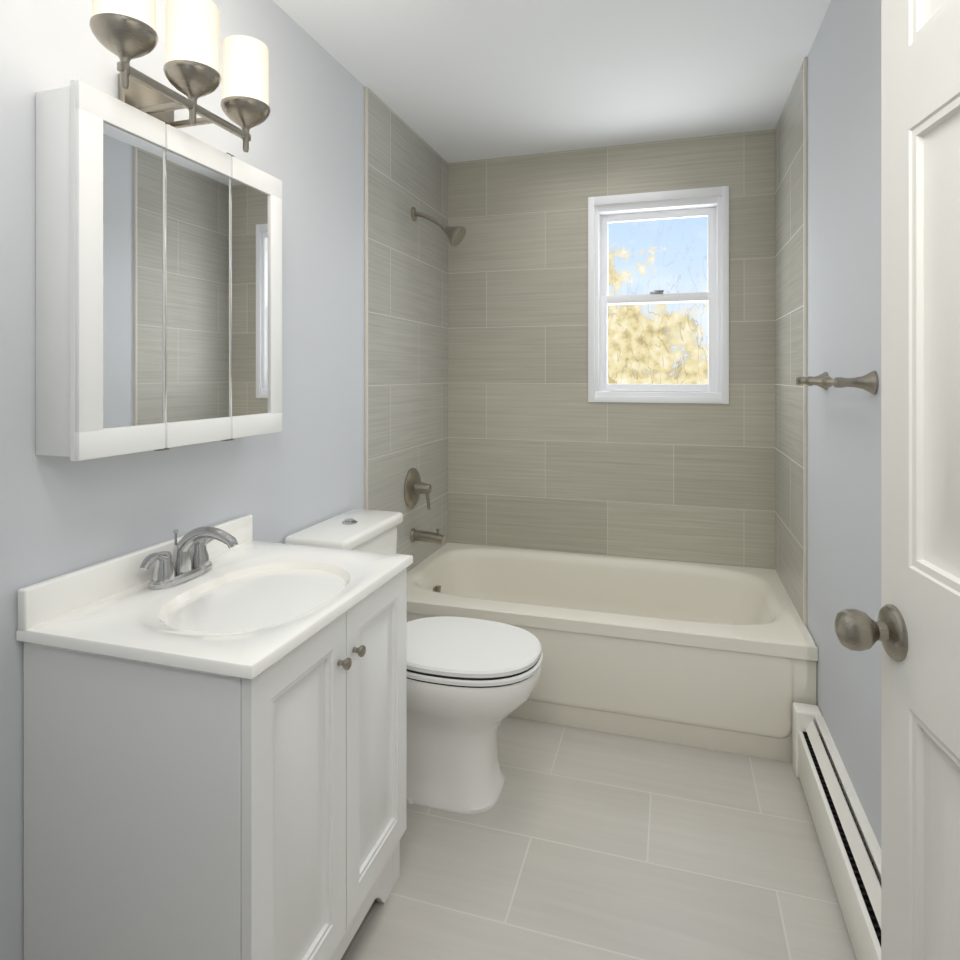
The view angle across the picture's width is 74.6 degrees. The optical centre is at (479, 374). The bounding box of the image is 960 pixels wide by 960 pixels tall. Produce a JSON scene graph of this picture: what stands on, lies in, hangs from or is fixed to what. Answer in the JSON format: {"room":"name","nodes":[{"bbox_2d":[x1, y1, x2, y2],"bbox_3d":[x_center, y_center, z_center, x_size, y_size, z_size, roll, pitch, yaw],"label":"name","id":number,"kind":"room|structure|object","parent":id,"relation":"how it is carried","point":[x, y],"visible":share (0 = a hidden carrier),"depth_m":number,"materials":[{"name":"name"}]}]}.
{"room":"bathroom","nodes":[
{"label":"bathroom","id":0,"kind":"room"},
{"bbox_2d":[0,0,364,959],"bbox_3d":[-0.635,0.079,1.854,0.120,2.290,3.035,0,0,17],"label":"wall","id":1,"kind":"structure","parent":0,"point":[59,516],"depth_m":1.49,"materials":[{"name":"grey paint"}]},
{"bbox_2d":[36,80,281,460],"bbox_3d":[-0.656,-0.181,1.387,0.106,0.668,0.594,0,0,17],"label":"upper cabinet","id":2,"kind":"object","parent":1,"relation":"attached to","point":[159,248],"visible":1,"depth_m":1.24,"materials":[{"name":"white wood"}]},
{"bbox_2d":[89,0,269,152],"bbox_3d":[-0.632,-0.629,1.293,0.210,0.242,0.439,0,0,17],"label":"light","id":3,"kind":"object","parent":1,"relation":"attached to","point":[125,28],"visible":0.95,"depth_m":1.25,"materials":[{"name":"silver metal"}]},
{"bbox_2d":[365,87,447,571],"bbox_3d":[-0.293,-0.103,2.749,0.010,1.927,0.883,0,0,17],"label":"tile","id":4,"kind":"structure","parent":1,"relation":"attached to","point":[406,259],"depth_m":2.66,"materials":[{"name":"grey tile"}]},
{"bbox_2d":[404,468,431,509],"bbox_3d":[-0.254,0.491,2.718,0.088,0.176,0.172,0,0,17],"label":"tub valve","id":5,"kind":"object","parent":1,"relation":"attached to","point":[413,486],"visible":1,"depth_m":2.70,"materials":[{"name":"silver metal"}]},
{"bbox_2d":[410,528,444,544],"bbox_3d":[-0.223,0.695,2.719,0.147,0.068,0.060,0,0,17],"label":"tub spout","id":6,"kind":"object","parent":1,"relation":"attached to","point":[415,535],"visible":1,"depth_m":2.70,"materials":[{"name":"silver metal"}]},
{"bbox_2d":[411,207,465,246],"bbox_3d":[-0.177,-0.641,2.715,0.236,0.181,0.094,0,0,17],"label":"shower head","id":7,"kind":"object","parent":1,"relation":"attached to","point":[455,235],"visible":1,"depth_m":2.69},
{"bbox_2d":[273,0,830,162],"bbox_3d":[-0.008,-1.116,1.098,1.760,0.100,4.115,0,0,17],"label":"ceiling","id":8,"kind":"structure","parent":0,"point":[474,79],"depth_m":2.17,"materials":[{"name":"white paint"}]},
{"bbox_2d":[341,716,856,959],"bbox_3d":[-0.008,1.274,1.098,1.760,0.100,4.115,0,0,17],"label":"floor","id":9,"kind":"structure","parent":0,"point":[593,845],"depth_m":1.57,"materials":[{"name":"tile"}]},
{"bbox_2d":[16,515,412,959],"bbox_3d":[-0.476,0.774,1.313,0.494,0.901,0.617,0,0,17],"label":"vanity","id":10,"kind":"object","parent":9,"relation":"on","point":[215,716],"visible":1,"depth_m":1.08,"materials":[{"name":"white wood"}]},
{"bbox_2d":[285,509,542,813],"bbox_3d":[-0.168,0.840,1.918,0.719,0.768,0.410,0,0,17],"label":"toilet","id":11,"kind":"object","parent":9,"relation":"on","point":[465,676],"visible":0.7,"depth_m":1.79,"materials":[{"name":"ceramic"}]},
{"bbox_2d":[407,542,817,762],"bbox_3d":[0.439,1.032,2.560,1.518,0.384,0.814,0,0,17],"label":"bathtub","id":12,"kind":"object","parent":9,"relation":"on","point":[715,657],"visible":0.7,"depth_m":2.17,"materials":[{"name":"ceramic"}]},
{"bbox_2d":[448,129,774,568],"bbox_3d":[0.576,0.079,3.008,1.760,2.290,0.120,0,0,17],"label":"wall","id":13,"kind":"structure","parent":0,"point":[533,463],"depth_m":2.98,"materials":[{"name":"tile"}]},
{"bbox_2d":[588,186,728,403],"bbox_3d":[0.820,-0.353,2.923,0.618,0.963,0.120,0,0,17],"label":"window","id":14,"kind":"structure","parent":13,"relation":"in","point":[712,202],"depth_m":2.89,"materials":[{"name":"white plastic"}]},
{"bbox_2d":[807,0,880,847],"bbox_3d":[0.934,0.079,1.374,0.120,2.290,3.035,0,0,17],"label":"wall","id":15,"kind":"structure","parent":0,"point":[844,56],"depth_m":1.62,"materials":[{"name":"grey paint"}]},
{"bbox_2d":[775,57,806,626],"bbox_3d":[1.186,-0.103,2.421,0.010,1.927,0.646,0,0,17],"label":"tile","id":16,"kind":"structure","parent":15,"relation":"attached to","point":[791,127],"depth_m":2.35,"materials":[{"name":"grey tile"}]},
{"bbox_2d":[792,702,880,959],"bbox_3d":[0.753,1.121,1.117,0.074,0.206,1.756,0,0,17],"label":"baseboard heater","id":17,"kind":"object","parent":15,"relation":"attached to","point":[851,849],"visible":0.9,"depth_m":1.50,"materials":[{"name":"white metal"}]},
{"bbox_2d":[795,371,877,393],"bbox_3d":[0.907,0.017,1.636,0.083,0.052,0.512,0,0,17],"label":"rail","id":18,"kind":"object","parent":15,"relation":"attached to","point":[868,382],"visible":1,"depth_m":1.41,"materials":[{"name":"silver metal"}]},
{"label":"outside","id":19,"kind":"structure","parent":0,"visible":0},
{"bbox_2d":[608,216,707,383],"bbox_3d":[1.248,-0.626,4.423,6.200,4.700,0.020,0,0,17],"label":"window glass","id":20,"kind":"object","parent":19,"point":[660,343],"depth_m":4.41,"materials":[{"name":"clear glass"}]},
{"bbox_3d":[-0.276,0.079,0.220,1.760,2.290,0.120,0,0,17],"label":"wall","id":21,"kind":"structure","parent":0,"visible":0},
{"bbox_2d":[834,0,959,959],"bbox_3d":[0.512,0.201,0.446,0.170,2.030,0.764,0,0,4],"label":"door","id":22,"kind":"structure","parent":21,"relation":"in","point":[917,627],"depth_m":0.74,"materials":[{"name":"white paint"}]}
]}

